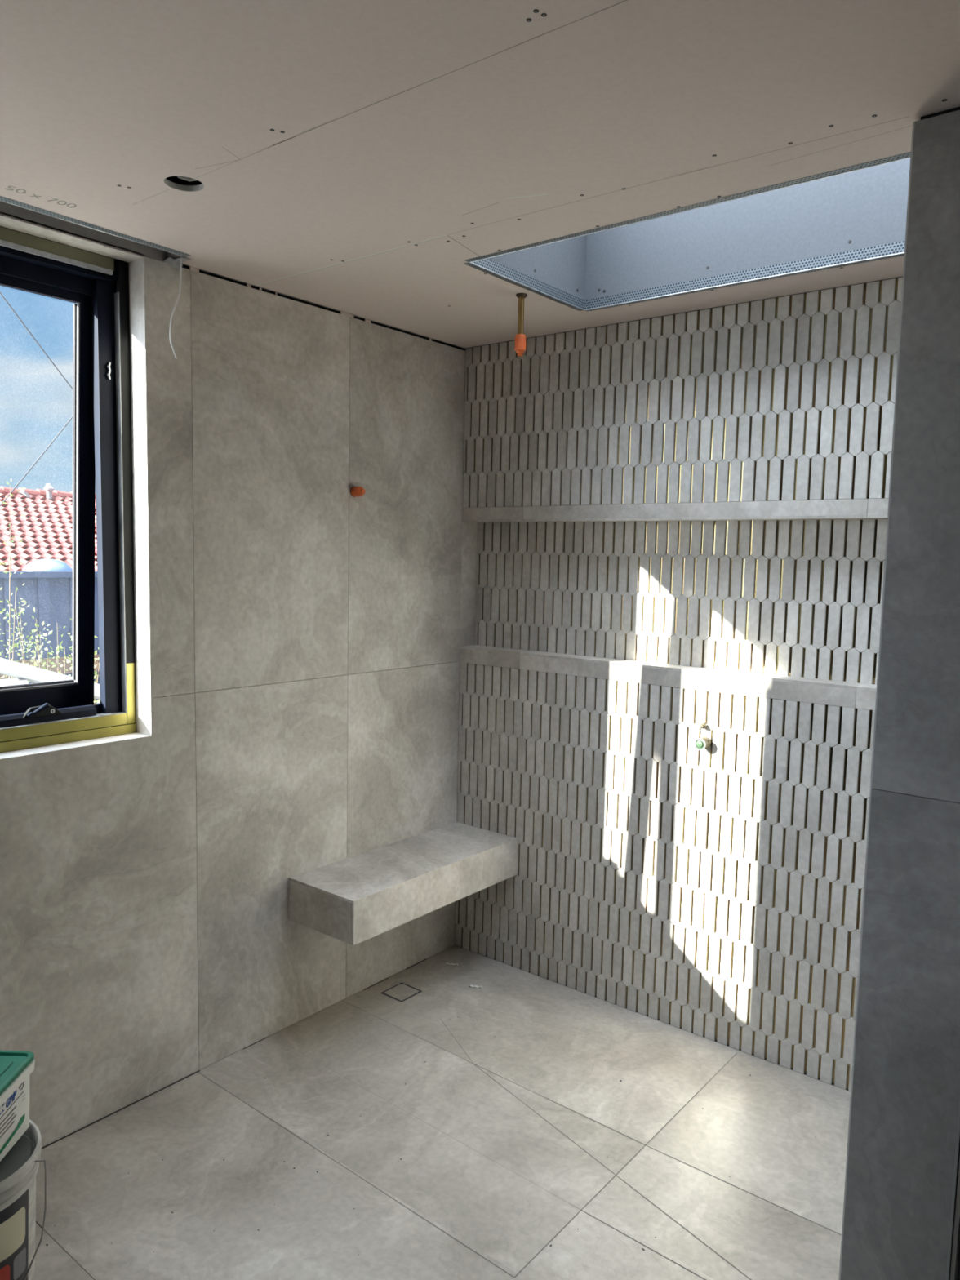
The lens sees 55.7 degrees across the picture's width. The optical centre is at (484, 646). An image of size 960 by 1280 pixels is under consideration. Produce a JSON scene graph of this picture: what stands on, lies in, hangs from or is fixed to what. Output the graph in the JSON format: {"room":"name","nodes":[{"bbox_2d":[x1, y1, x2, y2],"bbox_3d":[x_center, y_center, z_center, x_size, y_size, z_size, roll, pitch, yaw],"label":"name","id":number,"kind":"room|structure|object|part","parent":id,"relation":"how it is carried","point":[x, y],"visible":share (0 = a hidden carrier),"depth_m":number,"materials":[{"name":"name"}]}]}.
{"room":"building under construction","nodes":[
{"label":"building under construction","id":0,"kind":"room"},
{"bbox_2d":[0,200,477,1147],"bbox_3d":[-1.571,-0.043,2.073,0.260,2.930,5.000,6,7,38],"label":"wall","id":1,"kind":"structure","parent":0,"point":[306,635],"depth_m":2.90,"materials":[{"name":"tile"}]},
{"bbox_2d":[0,226,136,752],"bbox_3d":[-1.580,-0.391,2.056,0.156,1.433,1.620,6,7,38],"label":"window","id":2,"kind":"structure","parent":1,"relation":"in","point":[39,714],"depth_m":2.59,"materials":[{"name":"black metal"}]},
{"bbox_3d":[-1.216,0.174,2.480,0.060,0.038,0.015,-3,7,-35],"label":"handle","id":3,"kind":"part","parent":2,"relation":"part of","materials":[{"name":"black metal"}]},
{"bbox_3d":[-1.343,-0.399,2.401,0.094,1.200,0.650,6,7,38],"label":"sash","id":4,"kind":"part","parent":2,"relation":"part of","materials":[{"name":"black metal"}]},
{"bbox_2d":[0,211,151,759],"bbox_3d":[-1.491,-0.361,1.987,0.078,1.367,1.626,6,7,38],"label":"trim","id":5,"kind":"structure","parent":1,"relation":"attached to","point":[135,260],"depth_m":2.59,"materials":[{"name":"paint"}]},
{"bbox_2d":[189,266,431,341],"bbox_3d":[-0.527,-1.131,3.043,0.004,0.011,1.045,6,7,38],"label":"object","id":6,"kind":"structure","parent":1,"relation":"attached to","point":[191,268],"depth_m":2.88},
{"bbox_2d":[350,486,365,497],"bbox_3d":[-0.439,-0.543,3.184,0.049,0.037,0.037,6,7,38],"label":"cap","id":7,"kind":"object","parent":1,"relation":"attached to","point":[354,491],"depth_m":3.17,"materials":[{"name":"orange plastic"}]},
{"bbox_2d":[288,822,518,945],"bbox_3d":[-0.267,0.848,3.356,0.320,0.148,0.886,6,7,38],"label":"bench","id":8,"kind":"object","parent":1,"relation":"attached to","point":[353,900],"visible":1,"depth_m":3.18,"materials":[{"name":"tile"}]},
{"bbox_3d":[-0.545,0.880,3.018,0.311,0.138,0.009,6,7,38],"label":"panel","id":9,"kind":"part","parent":8,"relation":"part of","materials":[{"name":"tile"}]},
{"bbox_3d":[-0.266,0.779,3.349,0.320,0.009,0.885,6,7,38],"label":"seat","id":10,"kind":"part","parent":8,"relation":"part of","materials":[{"name":"tile"}]},
{"bbox_3d":[-0.145,0.860,3.259,0.009,0.147,0.884,6,7,38],"label":"panel","id":11,"kind":"part","parent":8,"relation":"part of","materials":[{"name":"tile"}]},
{"bbox_2d":[35,945,850,1279],"bbox_3d":[-0.175,1.596,1.085,4.000,0.121,5.000,6,7,38],"label":"floor","id":12,"kind":"structure","parent":0,"point":[493,1171],"depth_m":2.49,"materials":[{"name":"tile"}]},
{"bbox_2d":[0,1119,46,1279],"bbox_3d":[-1.074,1.246,1.890,0.340,0.378,0.301,6,7,38],"label":"bucket","id":13,"kind":"object","parent":12,"relation":"on","point":[19,1168],"visible":0.86,"depth_m":1.87,"materials":[{"name":"white plastic"}]},
{"bbox_3d":[-0.990,1.301,1.822,0.009,0.090,0.080,6,7,40],"label":"red panel","id":14,"kind":"part","parent":13,"relation":"part of","materials":[{"name":"red plastic"}]},
{"bbox_3d":[-0.999,1.200,1.812,0.031,0.083,0.171,7,8,44],"label":"cream panel","id":15,"kind":"part","parent":13,"relation":"part of","materials":[{"name":"beige plastic"}]},
{"bbox_2d":[0,1050,34,1161],"bbox_3d":[-1.122,0.973,1.897,0.284,0.162,0.204,1,6,1],"label":"tub","id":16,"kind":"object","parent":13,"relation":"on","point":[15,1066],"visible":1,"depth_m":1.92,"materials":[{"name":"white plastic"}]},
{"bbox_3d":[-1.121,0.899,1.890,0.283,0.013,0.203,1,6,1],"label":"lid","id":17,"kind":"part","parent":16,"relation":"part of","materials":[{"name":"green plastic"}]},
{"bbox_3d":[-1.086,1.082,1.886,0.280,0.007,0.280,6,7,38],"label":"bucket lid","id":18,"kind":"part","parent":13,"relation":"part of","materials":[{"name":"white plastic"}]},
{"bbox_3d":[-0.958,1.275,1.876,0.003,0.052,0.036,2,6,12],"label":"grey panel","id":19,"kind":"part","parent":13,"relation":"part of","materials":[{"name":"grey plastic"}]},
{"bbox_3d":[-1.078,1.202,1.825,0.340,0.255,0.149,1,6,-3],"label":"bail handle","id":20,"kind":"part","parent":13,"relation":"part of","materials":[{"name":"silver metal"}]},
{"bbox_2d":[380,982,422,1002],"bbox_3d":[-0.310,1.301,3.419,0.108,0.002,0.112,6,7,38],"label":"floor drain","id":21,"kind":"object","parent":12,"relation":"on","point":[401,992],"visible":1,"depth_m":3.42,"materials":[{"name":"silver metal"}]},
{"bbox_2d":[45,1035,816,1252],"bbox_3d":[-0.006,1.413,2.350,1.684,0.003,1.963,6,7,38],"label":"floor grit","id":22,"kind":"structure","parent":12,"relation":"on","point":[495,1036],"depth_m":2.42,"materials":[{"name":"grey"}]},
{"bbox_2d":[444,962,458,965],"bbox_3d":[-0.131,1.279,3.657,0.054,0.006,0.013,2,6,10],"label":"clip","id":23,"kind":"object","parent":12,"relation":"on","point":[457,964],"visible":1,"depth_m":3.66,"materials":[{"name":"white plastic"}]},
{"bbox_2d":[468,984,482,988],"bbox_3d":[-0.033,1.299,3.471,0.054,0.006,0.013,2,6,13],"label":"clip","id":24,"kind":"object","parent":12,"relation":"on","point":[471,985],"visible":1,"depth_m":3.47,"materials":[{"name":"white plastic"}]},
{"bbox_2d":[0,0,959,348],"bbox_3d":[-0.101,-1.182,0.797,3.960,0.550,5.000,6,7,38],"label":"ceiling","id":25,"kind":"structure","parent":0,"point":[97,96],"depth_m":1.72,"materials":[{"name":"white paint"}]},
{"bbox_2d":[4,186,76,208],"bbox_3d":[-1.041,-1.058,2.140,0.032,0.001,0.156,7,8,44],"label":"writing","id":26,"kind":"object","parent":25,"relation":"attached to","point":[16,190],"visible":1,"depth_m":2.14,"materials":[{"name":"grey"}]},
{"bbox_2d":[0,195,191,257],"bbox_3d":[-1.734,-1.010,1.414,0.026,0.023,2.897,6,7,38],"label":"bead","id":27,"kind":"object","parent":25,"relation":"attached to","point":[2,198],"visible":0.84,"depth_m":2.32},
{"bbox_2d":[168,256,182,359],"bbox_3d":[-0.864,-0.964,2.555,0.047,0.304,0.015,-3,7,-35],"label":"loose cable","id":28,"kind":"object","parent":25,"relation":"hanging from","point":[180,265],"visible":0.94,"depth_m":2.55,"materials":[{"name":"white plastic"}]},
{"bbox_2d":[163,257,191,269],"bbox_3d":[-0.869,-1.085,2.568,0.075,0.020,0.047,6,7,38],"label":"bead","id":29,"kind":"object","parent":25,"relation":"attached to","point":[175,263],"visible":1,"depth_m":2.57},
{"bbox_2d":[165,176,202,185],"bbox_3d":[-0.673,-1.114,2.038,0.180,0.120,0.180,6,7,38],"label":"hole","id":30,"kind":"object","parent":25,"relation":"attached to","point":[175,180],"depth_m":2.12,"materials":[{"name":"black"}]},
{"bbox_2d":[177,176,196,181],"bbox_3d":[-0.669,-1.057,2.036,0.060,0.033,0.047,-2,6,-27],"label":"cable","id":31,"kind":"object","parent":25,"relation":"hanging from","point":[188,179],"visible":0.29,"depth_m":2.03,"materials":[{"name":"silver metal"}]},
{"bbox_2d":[515,293,527,356],"bbox_3d":[0.116,-1.010,2.860,0.035,0.189,0.035,6,7,38],"label":"pipe","id":32,"kind":"object","parent":25,"relation":"hanging from","point":[520,338],"visible":1,"depth_m":2.85,"materials":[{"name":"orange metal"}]},
{"bbox_2d":[134,0,912,285],"bbox_3d":[-0.116,-1.030,2.049,1.883,0.001,0.830,6,7,38],"label":"screws","id":33,"kind":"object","parent":25,"relation":"attached to","point":[625,0],"depth_m":1.94,"materials":[{"name":"grey metal"}]},
{"bbox_2d":[464,258,585,311],"bbox_3d":[0.139,-1.111,2.783,0.023,0.033,0.599,6,7,38],"label":"bead","id":34,"kind":"object","parent":25,"relation":"attached to","point":[488,266],"visible":0.94,"depth_m":2.77},
{"bbox_2d":[464,151,911,262],"bbox_3d":[0.582,-1.028,2.038,1.610,0.033,0.023,6,7,38],"label":"bead","id":35,"kind":"object","parent":25,"relation":"attached to","point":[900,157],"visible":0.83,"depth_m":2.09},
{"bbox_2d":[488,157,910,300],"bbox_3d":[0.780,-1.326,2.250,1.730,0.560,0.719,6,7,38],"label":"skylight","id":36,"kind":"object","parent":25,"relation":"attached to","point":[867,207],"depth_m":2.67,"materials":[{"name":"clear glass"}]},
{"bbox_2d":[584,240,905,311],"bbox_3d":[0.968,-1.067,2.518,1.610,0.033,0.023,6,7,38],"label":"bead","id":37,"kind":"object","parent":25,"relation":"attached to","point":[892,250],"visible":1,"depth_m":2.65},
{"bbox_2d":[454,276,902,1091],"bbox_3d":[0.935,-0.089,3.075,2.800,2.930,0.300,6,7,38],"label":"wall","id":38,"kind":"structure","parent":0,"point":[715,892],"depth_m":3.12,"materials":[{"name":"tile"}]},
{"bbox_2d":[459,644,876,710],"bbox_3d":[0.947,0.130,2.957,2.600,0.066,0.104,6,7,38],"label":"wall ledge","id":39,"kind":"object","parent":38,"relation":"attached to","point":[822,691],"depth_m":3.11,"materials":[{"name":"tile"}]},
{"bbox_2d":[462,497,888,522],"bbox_3d":[0.959,-0.434,2.901,2.600,0.056,0.104,6,7,38],"label":"trim","id":40,"kind":"structure","parent":38,"relation":"attached to","point":[851,508],"depth_m":3.04,"materials":[{"name":"tile"}]},
{"bbox_2d":[693,729,711,750],"bbox_3d":[0.735,0.312,3.048,0.041,0.067,0.052,6,7,38],"label":"mixer valve","id":41,"kind":"object","parent":38,"relation":"attached to","point":[704,742],"visible":1,"depth_m":3.04,"materials":[{"name":"green plastic"}]},
{"bbox_2d":[698,721,707,729],"bbox_3d":[0.735,0.267,3.051,0.030,0.030,0.043,6,7,38],"label":"stub","id":42,"kind":"object","parent":38,"relation":"attached to","point":[704,725],"visible":1,"depth_m":3.05,"materials":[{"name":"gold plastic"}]},
{"bbox_2d":[838,106,959,1279],"bbox_3d":[1.466,0.313,1.304,1.710,2.460,0.120,6,7,38],"label":"wall","id":43,"kind":"structure","parent":0,"point":[905,1087],"depth_m":1.74,"materials":[{"name":"tile"}]},
{"bbox_2d":[945,1097,959,1279],"bbox_3d":[0.929,0.271,1.672,0.014,2.448,0.032,6,7,38],"label":"trim","id":44,"kind":"structure","parent":43,"relation":"attached to","point":[954,1228],"depth_m":1.75,"materials":[{"name":"silver metal"}]},
{"label":"outside","id":45,"kind":"structure","parent":0,"visible":0},
{"bbox_3d":[-8.421,-0.895,29.617,44.730,0.120,90.000,6,7,38],"label":"ground","id":46,"kind":"structure","parent":45,"visible":0},
{"bbox_2d":[0,478,26,678],"bbox_3d":[-2.246,0.460,4.198,0.307,2.446,0.496,6,7,38],"label":"leafy shrub","id":47,"kind":"object","parent":46,"relation":"on","point":[14,645],"visible":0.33,"depth_m":4.12,"materials":[{"name":"green plant"}]},
{"bbox_2d":[22,558,72,571],"bbox_3d":[-5.474,-0.102,11.451,0.640,2.000,0.640,6,7,38],"label":"tank","id":48,"kind":"object","parent":46,"relation":"on","point":[46,564],"visible":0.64,"depth_m":11.18,"materials":[{"name":"plastic"}]},
{"bbox_2d":[0,483,97,571],"bbox_3d":[-10.664,-2.132,22.367,10.035,3.675,28.073,6,7,38],"label":"tiled roof","id":49,"kind":"structure","parent":46,"relation":"on","point":[46,530],"depth_m":19.83,"materials":[{"name":"tile"}]},
{"bbox_2d":[18,490,31,497],"bbox_3d":[-10.919,-3.608,21.568,0.300,0.165,0.174,6,7,38],"label":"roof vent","id":50,"kind":"object","parent":49,"relation":"on","point":[22,494],"depth_m":21.49,"materials":[{"name":"white paint"}]},
{"bbox_2d":[43,483,54,499],"bbox_3d":[-10.495,-3.743,21.923,0.240,0.375,0.240,6,7,38],"label":"roof vent","id":51,"kind":"object","parent":49,"relation":"attached to","point":[49,488],"depth_m":21.87,"materials":[{"name":"white metal"}]},
{"bbox_2d":[0,571,100,704],"bbox_3d":[-1.736,0.433,6.872,0.100,1.992,8.000,6,7,38],"label":"fence","id":52,"kind":"object","parent":46,"relation":"on","point":[50,593],"visible":0.03,"depth_m":5.57,"materials":[{"name":"grey metal"}]},
{"bbox_3d":[-1.730,-0.541,6.786,0.065,0.037,8.000,6,7,38],"label":"rail","id":53,"kind":"part","parent":52,"relation":"part of","materials":[{"name":"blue metal"}]},
{"bbox_3d":[-1.702,0.024,6.811,0.035,0.100,8.000,6,7,38],"label":"rail","id":54,"kind":"part","parent":52,"relation":"part of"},
{"bbox_2d":[0,657,100,699],"bbox_3d":[-1.925,0.789,3.774,1.280,1.886,0.097,-3,7,-37],"label":"beam","id":55,"kind":"structure","parent":46,"relation":"on","point":[23,673],"depth_m":3.70,"materials":[{"name":"paint"}]},
{"bbox_3d":[-1.936,0.931,3.783,0.080,1.600,0.080,6,7,38],"label":"post","id":56,"kind":"part","parent":55,"relation":"part of","materials":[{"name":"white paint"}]},
{"bbox_2d":[0,603,100,700],"bbox_3d":[-2.227,0.705,4.674,0.422,1.866,0.444,6,7,38],"label":"leafy shrub","id":57,"kind":"object","parent":46,"relation":"on","point":[11,609],"visible":0.1,"depth_m":4.54,"materials":[{"name":"green plant"}]},
{"bbox_2d":[25,624,100,704],"bbox_3d":[-1.969,0.779,4.302,0.422,1.801,0.371,6,7,38],"label":"leafy shrub","id":58,"kind":"object","parent":46,"relation":"on","point":[60,647],"visible":0.02,"depth_m":4.15,"materials":[{"name":"green plant"}]},
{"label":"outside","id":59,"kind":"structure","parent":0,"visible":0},
{"bbox_2d":[0,292,73,391],"bbox_3d":[-5.248,-3.222,11.989,0.016,2.908,2.631,6,7,38],"label":"power line","id":60,"kind":"object","parent":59,"point":[6,300],"visible":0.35,"depth_m":11.42,"materials":[{"name":"grey"}]},
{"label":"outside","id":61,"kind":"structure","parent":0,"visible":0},
{"bbox_2d":[0,416,72,506],"bbox_3d":[-5.072,-3.201,11.568,0.016,3.568,2.711,6,7,38],"label":"power line","id":62,"kind":"object","parent":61,"point":[70,419],"visible":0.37,"depth_m":11.15,"materials":[{"name":"grey"}]}
]}

